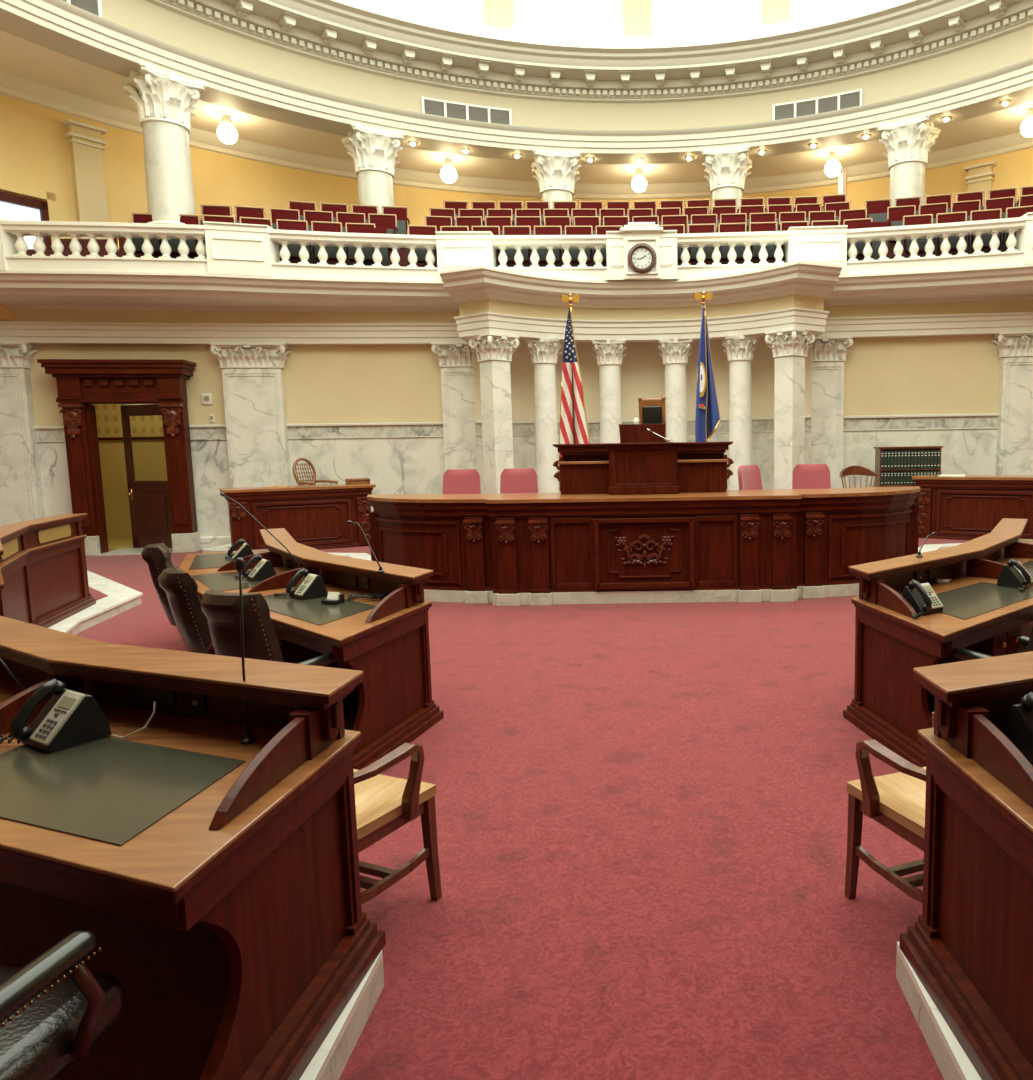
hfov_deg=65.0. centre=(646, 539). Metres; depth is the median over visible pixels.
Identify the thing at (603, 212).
seat
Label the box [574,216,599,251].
seat
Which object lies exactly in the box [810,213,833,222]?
cushion
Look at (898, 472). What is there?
book
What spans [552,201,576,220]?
seat
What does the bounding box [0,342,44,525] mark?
pilaster
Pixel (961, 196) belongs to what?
cushion
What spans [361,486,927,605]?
desk
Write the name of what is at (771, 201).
cushion
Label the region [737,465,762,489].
swivel chair
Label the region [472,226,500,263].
seat
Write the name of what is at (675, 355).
column
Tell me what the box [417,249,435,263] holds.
seat cushion
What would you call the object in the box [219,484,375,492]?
countertop
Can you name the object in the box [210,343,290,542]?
pilaster
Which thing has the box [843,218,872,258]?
seat
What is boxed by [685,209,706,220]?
cushion
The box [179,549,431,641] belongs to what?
countertop
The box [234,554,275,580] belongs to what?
desk phone
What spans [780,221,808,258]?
seat
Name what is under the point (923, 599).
desk phone
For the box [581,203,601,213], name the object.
cushion
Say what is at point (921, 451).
book
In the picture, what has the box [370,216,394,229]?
cushion
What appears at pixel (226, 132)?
globe lamp
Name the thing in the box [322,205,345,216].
cushion
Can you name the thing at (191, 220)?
cushion
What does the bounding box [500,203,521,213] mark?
cushion
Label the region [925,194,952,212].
seat
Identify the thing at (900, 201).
cushion
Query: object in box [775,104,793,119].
grille
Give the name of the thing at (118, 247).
handrail
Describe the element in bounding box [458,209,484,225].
seat
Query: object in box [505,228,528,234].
cushion
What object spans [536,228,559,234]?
cushion
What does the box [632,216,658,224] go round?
seat
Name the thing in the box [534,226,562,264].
seat
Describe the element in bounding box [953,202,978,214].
cushion
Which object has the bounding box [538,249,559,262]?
seat cushion
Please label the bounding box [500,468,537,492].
swivel chair
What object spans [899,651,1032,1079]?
desk
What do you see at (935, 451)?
book
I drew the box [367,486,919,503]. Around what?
countertop
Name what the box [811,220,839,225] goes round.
seat
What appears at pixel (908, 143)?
column
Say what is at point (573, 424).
flag
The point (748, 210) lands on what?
cushion
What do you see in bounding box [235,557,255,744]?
gooseneck microphone
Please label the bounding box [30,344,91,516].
wall
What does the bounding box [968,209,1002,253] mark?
seat
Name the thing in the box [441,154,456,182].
globe lamp
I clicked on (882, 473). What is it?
book
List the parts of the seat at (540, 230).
frame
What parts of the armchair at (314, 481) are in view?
frame, arm, arm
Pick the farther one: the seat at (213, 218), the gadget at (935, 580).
the seat at (213, 218)
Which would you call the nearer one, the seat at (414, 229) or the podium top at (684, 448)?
the podium top at (684, 448)
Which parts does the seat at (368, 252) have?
frame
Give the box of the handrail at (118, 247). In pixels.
[117,212,147,249]
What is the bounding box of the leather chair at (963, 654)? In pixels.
[952,628,1032,661]
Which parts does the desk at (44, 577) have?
ledge moulding, moulding, moulding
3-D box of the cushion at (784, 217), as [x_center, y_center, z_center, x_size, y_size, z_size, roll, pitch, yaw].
[2.709,-5.850,14.752,0.430,0.398,0.092,-1,7,3]
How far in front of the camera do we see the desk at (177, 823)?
2.20 m
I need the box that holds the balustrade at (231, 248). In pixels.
[0,212,1032,280]
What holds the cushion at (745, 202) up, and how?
on the seat at (745, 201)
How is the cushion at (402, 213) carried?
on the seat at (402, 213)
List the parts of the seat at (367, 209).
frame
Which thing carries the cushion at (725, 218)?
on the seat at (737, 217)
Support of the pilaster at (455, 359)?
attached to the wall at (374, 412)
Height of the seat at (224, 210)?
0.888 m
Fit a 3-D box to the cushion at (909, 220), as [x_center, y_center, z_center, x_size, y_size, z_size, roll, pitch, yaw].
[4.700,-5.395,13.778,0.430,0.398,0.092,0,7,10]
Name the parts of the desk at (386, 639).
drawer, cable panel, ledge moulding, cable panel, panel, outlet panel, panel, moulding, moulding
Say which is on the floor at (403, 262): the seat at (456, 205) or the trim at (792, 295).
the seat at (456, 205)
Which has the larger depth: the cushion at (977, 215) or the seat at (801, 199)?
the seat at (801, 199)
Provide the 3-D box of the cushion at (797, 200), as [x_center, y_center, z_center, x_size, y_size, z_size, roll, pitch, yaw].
[3.241,-6.736,16.134,0.430,0.398,0.092,-1,7,3]
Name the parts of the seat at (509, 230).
frame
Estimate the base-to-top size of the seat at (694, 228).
0.888 m
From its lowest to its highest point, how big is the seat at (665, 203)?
0.888 m
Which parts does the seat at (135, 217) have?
frame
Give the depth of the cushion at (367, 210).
15.08 m
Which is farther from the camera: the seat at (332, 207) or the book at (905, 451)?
the seat at (332, 207)
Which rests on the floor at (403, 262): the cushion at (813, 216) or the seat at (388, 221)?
the seat at (388, 221)
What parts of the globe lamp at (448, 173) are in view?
globe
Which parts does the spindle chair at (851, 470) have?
rail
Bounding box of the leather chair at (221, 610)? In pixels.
[200,590,355,694]
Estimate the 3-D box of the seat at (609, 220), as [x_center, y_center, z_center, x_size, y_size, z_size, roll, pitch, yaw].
[-0.555,-5.586,14.781,0.540,0.888,0.350,-1,7,-3]
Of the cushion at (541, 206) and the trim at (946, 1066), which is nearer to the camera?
the trim at (946, 1066)
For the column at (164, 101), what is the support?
on the floor at (403, 262)
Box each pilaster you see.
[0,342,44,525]
[63,119,108,238]
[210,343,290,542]
[431,342,477,471]
[809,336,852,487]
[964,161,996,205]
[992,331,1032,475]
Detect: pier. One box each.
[468,333,518,493]
[765,328,814,488]
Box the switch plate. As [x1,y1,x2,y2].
[209,414,214,421]
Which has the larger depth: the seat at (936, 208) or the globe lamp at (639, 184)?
the globe lamp at (639, 184)
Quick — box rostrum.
[552,442,733,494]
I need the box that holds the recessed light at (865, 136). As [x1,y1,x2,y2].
[862,134,869,138]
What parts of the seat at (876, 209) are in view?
frame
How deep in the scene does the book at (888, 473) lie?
13.81 m
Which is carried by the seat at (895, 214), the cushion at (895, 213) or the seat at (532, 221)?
the cushion at (895, 213)
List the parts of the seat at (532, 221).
frame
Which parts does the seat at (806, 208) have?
frame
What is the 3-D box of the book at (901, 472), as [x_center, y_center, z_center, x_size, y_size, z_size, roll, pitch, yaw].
[4.434,-1.083,13.905,0.050,0.232,0.203,-1,7,0]
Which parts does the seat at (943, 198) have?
frame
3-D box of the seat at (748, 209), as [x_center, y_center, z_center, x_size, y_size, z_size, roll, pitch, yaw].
[2.056,-6.052,15.406,0.540,0.888,0.350,-1,7,3]
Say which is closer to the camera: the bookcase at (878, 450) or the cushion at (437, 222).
the bookcase at (878, 450)
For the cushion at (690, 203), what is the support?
on the seat at (698, 202)
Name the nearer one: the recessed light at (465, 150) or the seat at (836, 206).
the seat at (836, 206)
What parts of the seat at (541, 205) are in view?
frame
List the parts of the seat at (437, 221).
frame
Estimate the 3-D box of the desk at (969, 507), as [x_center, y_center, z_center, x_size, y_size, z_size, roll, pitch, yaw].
[5.589,-0.518,13.047,2.281,1.055,0.755,3,8,31]
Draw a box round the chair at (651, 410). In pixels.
[638,396,669,441]
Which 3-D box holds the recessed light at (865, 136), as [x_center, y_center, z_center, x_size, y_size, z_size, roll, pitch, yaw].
[4.359,-8.002,15.793,0.170,0.060,0.170,-1,7,0]
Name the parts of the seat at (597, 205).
frame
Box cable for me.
[111,701,155,738]
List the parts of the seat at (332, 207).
frame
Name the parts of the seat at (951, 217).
frame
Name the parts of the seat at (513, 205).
frame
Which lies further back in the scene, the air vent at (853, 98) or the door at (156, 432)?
the air vent at (853, 98)
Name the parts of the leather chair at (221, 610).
backrest, armrest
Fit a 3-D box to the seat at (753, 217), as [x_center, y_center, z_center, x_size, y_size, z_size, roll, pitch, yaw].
[2.163,-5.617,14.698,0.540,0.888,0.350,-1,7,3]
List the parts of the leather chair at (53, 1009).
armrest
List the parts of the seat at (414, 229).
frame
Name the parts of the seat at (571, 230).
frame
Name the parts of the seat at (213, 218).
frame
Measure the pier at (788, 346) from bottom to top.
3.496 m
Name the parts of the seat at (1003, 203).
frame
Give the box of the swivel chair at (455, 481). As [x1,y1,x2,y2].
[443,469,480,493]
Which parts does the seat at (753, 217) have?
frame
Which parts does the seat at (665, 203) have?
frame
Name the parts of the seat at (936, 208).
frame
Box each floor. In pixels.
[0,538,969,1079]
[26,235,1014,266]
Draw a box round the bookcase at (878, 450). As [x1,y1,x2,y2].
[874,446,942,503]
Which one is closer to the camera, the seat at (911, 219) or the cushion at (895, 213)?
the seat at (911, 219)
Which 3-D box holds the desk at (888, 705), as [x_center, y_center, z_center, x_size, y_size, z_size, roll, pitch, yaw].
[2.716,0.521,5.992,1.150,0.980,4.591,4,9,38]
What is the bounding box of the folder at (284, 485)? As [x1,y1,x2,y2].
[262,485,291,487]
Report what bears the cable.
on the desk at (177, 823)
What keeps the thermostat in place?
attached to the wall at (374, 412)
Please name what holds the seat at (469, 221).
on the floor at (403, 262)
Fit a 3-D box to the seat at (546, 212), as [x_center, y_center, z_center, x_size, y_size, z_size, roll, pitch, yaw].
[-1.752,-5.997,15.431,0.540,0.888,0.350,-1,7,-3]
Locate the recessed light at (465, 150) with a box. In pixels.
[461,148,469,152]
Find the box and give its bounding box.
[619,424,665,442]
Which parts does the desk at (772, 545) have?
curved panel, panel, panel, panel, curved panel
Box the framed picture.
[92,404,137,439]
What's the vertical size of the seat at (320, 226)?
0.888 m
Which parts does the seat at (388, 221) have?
frame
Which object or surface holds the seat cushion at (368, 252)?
on the seat at (368, 252)
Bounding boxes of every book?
[880,472,883,484]
[881,451,883,468]
[881,471,886,484]
[884,451,886,468]
[884,471,889,484]
[887,451,890,468]
[887,471,892,484]
[890,451,893,468]
[891,471,896,484]
[894,451,896,468]
[895,471,899,484]
[897,451,900,468]
[899,471,902,484]
[900,451,903,468]
[901,450,906,468]
[903,471,906,484]
[906,471,909,484]
[907,450,910,468]
[910,450,913,468]
[910,471,912,484]
[913,450,916,468]
[913,471,916,484]
[917,450,920,468]
[920,450,923,468]
[923,450,926,468]
[927,450,929,468]
[930,450,933,468]
[933,450,936,468]
[937,450,939,468]
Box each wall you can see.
[0,94,1032,320]
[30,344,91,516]
[86,345,172,359]
[98,440,131,535]
[101,0,1032,129]
[172,345,444,549]
[472,335,811,493]
[843,335,999,487]
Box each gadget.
[321,592,344,604]
[934,579,950,582]
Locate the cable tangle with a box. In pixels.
[346,592,386,599]
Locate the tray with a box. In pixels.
[345,478,369,484]
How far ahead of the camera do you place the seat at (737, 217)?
14.77 m
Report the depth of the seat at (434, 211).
15.34 m
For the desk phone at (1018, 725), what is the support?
on the desk at (970, 947)
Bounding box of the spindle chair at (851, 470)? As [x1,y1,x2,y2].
[840,466,877,487]
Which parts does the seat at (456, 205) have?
frame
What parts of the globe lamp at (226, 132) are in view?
globe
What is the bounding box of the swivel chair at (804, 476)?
[792,464,830,488]
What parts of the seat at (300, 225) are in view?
frame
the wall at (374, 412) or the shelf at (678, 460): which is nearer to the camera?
the shelf at (678, 460)
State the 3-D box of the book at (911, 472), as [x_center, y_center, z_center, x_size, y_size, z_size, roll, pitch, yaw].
[4.607,-1.086,13.905,0.050,0.232,0.203,-1,7,0]
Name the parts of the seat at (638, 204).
frame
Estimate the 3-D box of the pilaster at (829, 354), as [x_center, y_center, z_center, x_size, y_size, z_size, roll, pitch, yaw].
[3.237,-1.918,14.643,1.050,3.500,0.590,0,7,3]
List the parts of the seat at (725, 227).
frame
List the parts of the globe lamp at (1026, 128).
globe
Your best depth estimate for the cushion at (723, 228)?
14.08 m
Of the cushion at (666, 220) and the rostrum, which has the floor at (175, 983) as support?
the rostrum
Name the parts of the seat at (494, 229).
frame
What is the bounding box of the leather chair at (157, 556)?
[141,543,178,631]
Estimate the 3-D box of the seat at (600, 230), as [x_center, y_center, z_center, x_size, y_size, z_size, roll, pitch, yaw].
[-0.649,-5.132,14.074,0.540,0.888,0.350,-1,7,-3]
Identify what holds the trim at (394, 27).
attached to the wall at (147, 18)
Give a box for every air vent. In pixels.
[63,0,102,17]
[421,97,511,124]
[773,89,862,119]
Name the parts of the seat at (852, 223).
frame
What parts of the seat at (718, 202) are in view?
frame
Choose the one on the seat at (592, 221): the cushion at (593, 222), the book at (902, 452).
the cushion at (593, 222)
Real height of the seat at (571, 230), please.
0.888 m
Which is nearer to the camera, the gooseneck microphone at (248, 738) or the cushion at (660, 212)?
the gooseneck microphone at (248, 738)
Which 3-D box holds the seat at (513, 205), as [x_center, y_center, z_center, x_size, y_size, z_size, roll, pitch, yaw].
[-2.748,-6.423,16.088,0.540,0.888,0.350,-1,7,-3]
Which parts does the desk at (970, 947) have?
moulding, ledge moulding, moulding, panel, panel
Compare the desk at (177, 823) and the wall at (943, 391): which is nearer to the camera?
the desk at (177, 823)
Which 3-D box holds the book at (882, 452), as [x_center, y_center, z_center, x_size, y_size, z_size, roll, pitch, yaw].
[4.085,-1.395,13.868,0.050,0.319,0.203,-1,7,0]
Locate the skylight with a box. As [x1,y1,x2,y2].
[373,0,873,36]
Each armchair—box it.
[292,458,337,485]
[354,743,441,904]
[845,712,933,903]
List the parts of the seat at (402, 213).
frame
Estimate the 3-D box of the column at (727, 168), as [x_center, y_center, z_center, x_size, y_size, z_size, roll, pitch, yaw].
[1.719,-6.813,16.905,1.011,2.617,1.011,0,7,11]
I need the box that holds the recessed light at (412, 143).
[408,141,416,145]
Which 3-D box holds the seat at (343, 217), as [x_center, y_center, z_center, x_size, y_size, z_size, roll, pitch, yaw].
[-5.313,-5.459,14.311,0.540,0.888,0.350,-3,7,-14]
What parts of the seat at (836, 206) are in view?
frame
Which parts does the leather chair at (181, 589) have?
backrest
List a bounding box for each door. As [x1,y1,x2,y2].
[0,180,57,248]
[37,359,200,555]
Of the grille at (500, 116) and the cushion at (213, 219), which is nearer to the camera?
the cushion at (213, 219)
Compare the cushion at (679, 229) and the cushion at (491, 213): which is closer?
the cushion at (679, 229)
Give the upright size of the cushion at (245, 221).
0.398 m
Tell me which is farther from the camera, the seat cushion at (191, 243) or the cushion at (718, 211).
the cushion at (718, 211)
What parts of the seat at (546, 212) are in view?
frame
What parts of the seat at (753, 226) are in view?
frame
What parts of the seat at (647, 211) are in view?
frame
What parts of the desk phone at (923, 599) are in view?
cord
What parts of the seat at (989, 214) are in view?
frame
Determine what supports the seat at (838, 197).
on the floor at (403, 262)
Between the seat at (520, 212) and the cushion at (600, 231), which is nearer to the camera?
the cushion at (600, 231)
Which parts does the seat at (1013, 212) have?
frame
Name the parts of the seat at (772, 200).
frame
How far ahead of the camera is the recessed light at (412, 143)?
15.76 m
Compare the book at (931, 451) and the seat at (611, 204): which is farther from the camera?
the seat at (611, 204)
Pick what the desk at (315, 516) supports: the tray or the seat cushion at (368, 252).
the tray
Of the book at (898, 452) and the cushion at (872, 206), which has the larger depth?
the cushion at (872, 206)
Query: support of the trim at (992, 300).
attached to the wall at (34, 147)
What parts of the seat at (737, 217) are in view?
frame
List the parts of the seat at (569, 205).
frame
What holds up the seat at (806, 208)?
on the floor at (403, 262)
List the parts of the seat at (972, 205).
frame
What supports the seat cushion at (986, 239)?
on the seat at (989, 214)
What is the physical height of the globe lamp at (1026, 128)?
0.530 m
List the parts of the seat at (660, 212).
frame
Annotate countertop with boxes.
[0,535,86,585]
[0,671,360,891]
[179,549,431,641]
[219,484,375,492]
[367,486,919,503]
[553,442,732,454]
[851,539,1032,636]
[912,475,1032,480]
[918,726,1032,832]
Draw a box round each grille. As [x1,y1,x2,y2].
[1,538,17,559]
[38,524,70,542]
[70,0,97,15]
[424,100,443,115]
[446,103,465,119]
[468,107,487,121]
[490,109,508,124]
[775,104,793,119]
[796,100,815,116]
[818,96,837,112]
[840,92,859,108]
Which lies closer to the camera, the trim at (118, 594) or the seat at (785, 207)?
the trim at (118, 594)
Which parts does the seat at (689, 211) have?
frame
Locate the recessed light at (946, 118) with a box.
[942,116,950,121]
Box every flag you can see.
[559,294,589,490]
[695,292,720,441]
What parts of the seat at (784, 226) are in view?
frame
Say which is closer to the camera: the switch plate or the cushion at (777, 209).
the switch plate
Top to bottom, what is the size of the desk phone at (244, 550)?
0.187 m
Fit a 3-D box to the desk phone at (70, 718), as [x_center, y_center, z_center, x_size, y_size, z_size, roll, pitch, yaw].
[-1.883,0.532,2.485,0.299,0.187,0.232,3,8,30]
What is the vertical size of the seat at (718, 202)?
0.888 m
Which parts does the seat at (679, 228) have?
frame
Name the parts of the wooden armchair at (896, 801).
leg, seat, arm, seat rail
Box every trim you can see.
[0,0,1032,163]
[0,70,1032,199]
[0,270,465,344]
[49,570,382,1079]
[68,596,383,1079]
[145,0,1032,102]
[203,543,961,560]
[439,261,842,341]
[818,264,1032,337]
[896,951,961,1079]
[897,942,981,1079]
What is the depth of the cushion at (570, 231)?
14.10 m
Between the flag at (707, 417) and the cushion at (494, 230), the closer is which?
the flag at (707, 417)
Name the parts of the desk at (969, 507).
panel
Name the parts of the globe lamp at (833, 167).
globe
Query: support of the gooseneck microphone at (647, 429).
on the rostrum
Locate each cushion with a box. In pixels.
[134,215,152,222]
[135,240,161,253]
[171,239,197,254]
[180,216,197,224]
[203,207,229,217]
[205,217,233,222]
[236,208,263,220]
[242,219,269,225]
[271,210,297,222]
[279,221,305,230]
[290,202,314,214]
[305,212,330,224]
[313,223,339,231]
[314,252,337,260]
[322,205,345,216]
[338,214,363,226]
[348,225,373,232]
[348,247,373,261]
[353,206,376,218]
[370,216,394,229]
[383,208,407,228]
[410,227,435,249]
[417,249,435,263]
[426,218,450,229]
[431,210,453,223]
[442,228,466,230]
[445,202,466,213]
[460,211,482,219]
[473,203,494,213]
[474,228,498,249]
[487,218,509,229]
[489,211,510,223]
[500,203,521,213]
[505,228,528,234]
[507,249,528,262]
[516,218,539,229]
[517,211,538,215]
[527,203,547,213]
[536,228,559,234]
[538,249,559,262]
[545,211,566,218]
[546,218,568,229]
[554,203,574,213]
[567,228,590,234]
[570,249,590,262]
[573,210,594,222]
[575,218,598,229]
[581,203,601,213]
[597,228,619,234]
[608,203,628,213]
[634,218,656,224]
[657,209,678,221]
[661,202,681,212]
[663,217,685,228]
[663,226,682,233]
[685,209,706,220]
[688,201,708,206]
[689,226,713,232]
[690,247,713,261]
[692,216,715,223]
[713,208,734,219]
[715,200,735,205]
[720,225,744,246]
[721,246,743,260]
[722,215,744,225]
[741,199,762,205]
[741,207,762,218]
[751,214,774,221]
[751,224,775,246]
[752,245,774,259]
[768,199,789,204]
[769,206,790,217]
[781,214,803,221]
[782,223,806,245]
[795,198,816,206]
[797,205,819,216]
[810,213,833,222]
[813,222,837,225]
[826,203,848,215]
[845,220,870,228]
[867,201,889,214]
[889,207,913,226]
[896,198,919,209]
[905,216,930,225]
[905,239,925,253]
[921,205,945,217]
[927,196,950,207]
[938,214,964,237]
[938,237,957,251]
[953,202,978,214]
[958,193,982,204]
[972,211,998,235]
[972,235,999,249]
[986,199,1012,212]
[990,189,1014,198]
[1008,208,1032,217]
[1021,197,1032,205]
[1022,188,1032,195]
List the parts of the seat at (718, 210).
frame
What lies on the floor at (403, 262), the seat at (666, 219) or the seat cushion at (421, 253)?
the seat at (666, 219)
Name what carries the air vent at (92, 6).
in the wall at (147, 18)
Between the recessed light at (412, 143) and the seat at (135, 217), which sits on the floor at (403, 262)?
the seat at (135, 217)
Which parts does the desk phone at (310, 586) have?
cord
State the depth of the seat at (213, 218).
13.16 m
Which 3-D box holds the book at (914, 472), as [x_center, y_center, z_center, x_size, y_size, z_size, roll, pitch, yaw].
[4.664,-1.087,13.905,0.050,0.232,0.203,-1,7,0]
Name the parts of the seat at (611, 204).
frame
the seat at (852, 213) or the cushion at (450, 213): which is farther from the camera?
the cushion at (450, 213)
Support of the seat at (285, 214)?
on the floor at (403, 262)
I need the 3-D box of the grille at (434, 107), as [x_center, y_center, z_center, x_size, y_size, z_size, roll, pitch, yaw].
[-4.162,-8.443,15.579,0.430,0.330,0.040,-4,7,-25]
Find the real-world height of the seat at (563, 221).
0.888 m
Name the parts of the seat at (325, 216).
frame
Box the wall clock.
[627,243,655,272]
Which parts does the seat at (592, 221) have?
frame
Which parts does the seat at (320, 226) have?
frame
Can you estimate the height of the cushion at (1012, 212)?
0.398 m
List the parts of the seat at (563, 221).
frame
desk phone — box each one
[0,678,111,752]
[225,539,253,560]
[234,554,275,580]
[274,568,327,599]
[902,579,942,618]
[997,559,1032,591]
[1001,692,1032,761]
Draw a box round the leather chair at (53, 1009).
[0,931,125,1079]
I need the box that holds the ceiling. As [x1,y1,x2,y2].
[0,30,1032,183]
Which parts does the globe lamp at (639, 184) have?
globe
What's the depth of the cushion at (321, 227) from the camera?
13.63 m
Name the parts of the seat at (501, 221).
frame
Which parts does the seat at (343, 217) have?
frame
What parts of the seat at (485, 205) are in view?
frame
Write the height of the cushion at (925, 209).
0.398 m
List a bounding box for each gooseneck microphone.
[0,658,27,689]
[220,493,301,567]
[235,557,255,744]
[346,521,384,572]
[647,429,672,441]
[916,532,936,557]
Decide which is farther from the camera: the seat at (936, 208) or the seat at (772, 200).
the seat at (772, 200)
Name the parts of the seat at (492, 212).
frame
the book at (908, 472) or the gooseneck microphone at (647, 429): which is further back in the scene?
the book at (908, 472)
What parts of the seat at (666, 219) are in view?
frame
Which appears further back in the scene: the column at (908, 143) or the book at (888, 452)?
the column at (908, 143)
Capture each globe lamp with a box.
[217,110,237,143]
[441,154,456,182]
[632,165,646,191]
[825,148,840,176]
[1020,104,1032,136]
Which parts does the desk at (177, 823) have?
cable panel, panel, ledge moulding, outlet panel, panel, moulding, moulding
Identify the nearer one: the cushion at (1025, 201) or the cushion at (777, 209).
the cushion at (1025, 201)
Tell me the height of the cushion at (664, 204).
0.398 m
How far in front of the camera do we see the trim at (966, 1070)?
2.20 m
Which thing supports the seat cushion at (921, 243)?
on the seat at (911, 219)
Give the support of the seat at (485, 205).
on the floor at (403, 262)
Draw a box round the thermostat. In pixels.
[201,393,211,404]
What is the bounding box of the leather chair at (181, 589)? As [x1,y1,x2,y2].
[158,567,281,654]
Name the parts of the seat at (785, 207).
frame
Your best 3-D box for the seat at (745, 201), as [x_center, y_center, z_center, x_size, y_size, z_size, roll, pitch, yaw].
[2.149,-6.498,16.104,0.540,0.888,0.350,-1,7,3]
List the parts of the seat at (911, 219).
frame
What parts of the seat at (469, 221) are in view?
frame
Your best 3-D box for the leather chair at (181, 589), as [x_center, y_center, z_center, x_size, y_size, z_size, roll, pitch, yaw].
[-2.568,0.684,4.937,0.729,1.059,0.596,-6,9,-38]
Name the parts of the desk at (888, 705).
moulding, moulding, panel, outlet panel, panel, ledge moulding, cable panel, drawer, knob, drawer, knob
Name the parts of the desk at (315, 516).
panel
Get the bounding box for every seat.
[131,213,161,255]
[168,214,200,256]
[200,204,231,224]
[202,215,235,256]
[233,205,265,222]
[240,217,272,227]
[269,208,299,228]
[276,219,310,263]
[288,200,316,220]
[303,210,332,247]
[311,221,343,263]
[320,203,347,221]
[336,212,365,248]
[345,223,375,264]
[351,204,378,223]
[360,228,388,265]
[368,214,398,253]
[381,206,409,234]
[407,225,436,264]
[424,216,451,251]
[429,208,454,225]
[440,226,468,230]
[443,200,468,225]
[455,216,482,230]
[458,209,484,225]
[471,201,495,219]
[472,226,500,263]
[484,209,513,225]
[485,216,511,251]
[498,201,522,222]
[503,226,531,264]
[513,209,540,225]
[515,216,541,251]
[525,201,549,225]
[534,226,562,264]
[542,209,569,225]
[544,216,570,251]
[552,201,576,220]
[565,226,593,266]
[571,209,596,225]
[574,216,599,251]
[579,201,603,221]
[595,226,622,263]
[599,209,624,225]
[603,216,628,226]
[606,201,629,218]
[627,208,652,221]
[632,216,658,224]
[633,201,656,215]
[655,207,680,224]
[659,224,684,261]
[660,200,684,214]
[662,215,688,251]
[683,207,708,233]
[686,199,710,213]
[687,223,715,261]
[691,214,717,232]
[711,206,736,225]
[712,198,738,213]
[718,223,745,260]
[720,213,748,252]
[739,205,764,231]
[740,198,766,212]
[749,212,778,230]
[749,222,776,259]
[766,197,793,212]
[767,204,792,226]
[778,212,805,247]
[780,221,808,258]
[793,196,818,211]
[796,203,821,223]
[809,211,835,225]
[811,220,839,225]
[821,194,846,210]
[825,201,850,224]
[839,208,866,224]
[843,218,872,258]
[862,222,888,259]
[865,199,891,221]
[886,205,915,247]
[894,196,921,214]
[902,214,933,256]
[919,203,947,239]
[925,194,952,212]
[935,211,967,255]
[951,200,980,237]
[956,191,984,209]
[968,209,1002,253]
[984,196,1014,234]
[988,187,1018,206]
[1004,205,1032,251]
[1018,195,1032,206]
[1020,186,1032,206]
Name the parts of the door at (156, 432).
cornice, knob, frame, pane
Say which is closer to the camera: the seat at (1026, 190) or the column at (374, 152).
the seat at (1026, 190)
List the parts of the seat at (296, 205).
frame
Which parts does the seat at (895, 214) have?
frame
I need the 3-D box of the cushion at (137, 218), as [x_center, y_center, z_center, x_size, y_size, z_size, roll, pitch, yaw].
[-8.148,-5.112,13.010,0.430,0.398,0.092,-2,7,-10]
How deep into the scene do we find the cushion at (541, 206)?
16.17 m
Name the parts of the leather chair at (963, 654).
armrest, armrest, backrest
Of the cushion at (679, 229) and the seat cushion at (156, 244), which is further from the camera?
the cushion at (679, 229)
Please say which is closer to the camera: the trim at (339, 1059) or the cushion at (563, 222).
the trim at (339, 1059)
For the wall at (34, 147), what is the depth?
15.86 m
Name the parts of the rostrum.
panel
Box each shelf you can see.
[558,461,608,463]
[677,459,727,462]
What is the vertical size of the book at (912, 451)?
0.319 m
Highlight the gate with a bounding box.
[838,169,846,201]
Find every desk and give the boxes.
[0,513,95,627]
[0,616,385,1079]
[179,528,443,769]
[219,484,375,550]
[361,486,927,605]
[843,518,1032,767]
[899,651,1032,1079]
[912,475,1032,539]
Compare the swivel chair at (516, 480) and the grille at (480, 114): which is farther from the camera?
the grille at (480, 114)
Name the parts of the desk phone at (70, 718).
cord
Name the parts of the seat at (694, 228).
frame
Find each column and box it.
[116,62,206,240]
[341,123,404,213]
[524,338,562,492]
[531,148,581,208]
[591,340,626,443]
[658,339,692,441]
[701,145,751,212]
[721,335,759,489]
[876,113,940,206]
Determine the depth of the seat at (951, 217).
13.61 m
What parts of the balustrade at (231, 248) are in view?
rail, rail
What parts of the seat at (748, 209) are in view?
frame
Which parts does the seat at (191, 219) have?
frame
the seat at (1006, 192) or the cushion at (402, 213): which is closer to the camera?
the seat at (1006, 192)
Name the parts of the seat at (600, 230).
frame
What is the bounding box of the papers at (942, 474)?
[938,474,967,475]
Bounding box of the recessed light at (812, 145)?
[809,143,816,147]
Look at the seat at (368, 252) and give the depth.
13.69 m
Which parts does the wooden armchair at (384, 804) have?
arm, seat rail, seat, leg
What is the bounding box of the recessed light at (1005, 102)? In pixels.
[1000,100,1009,105]
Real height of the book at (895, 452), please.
0.319 m
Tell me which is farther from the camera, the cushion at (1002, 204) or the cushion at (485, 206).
the cushion at (485, 206)
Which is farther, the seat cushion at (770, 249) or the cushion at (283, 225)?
the seat cushion at (770, 249)
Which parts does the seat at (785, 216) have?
frame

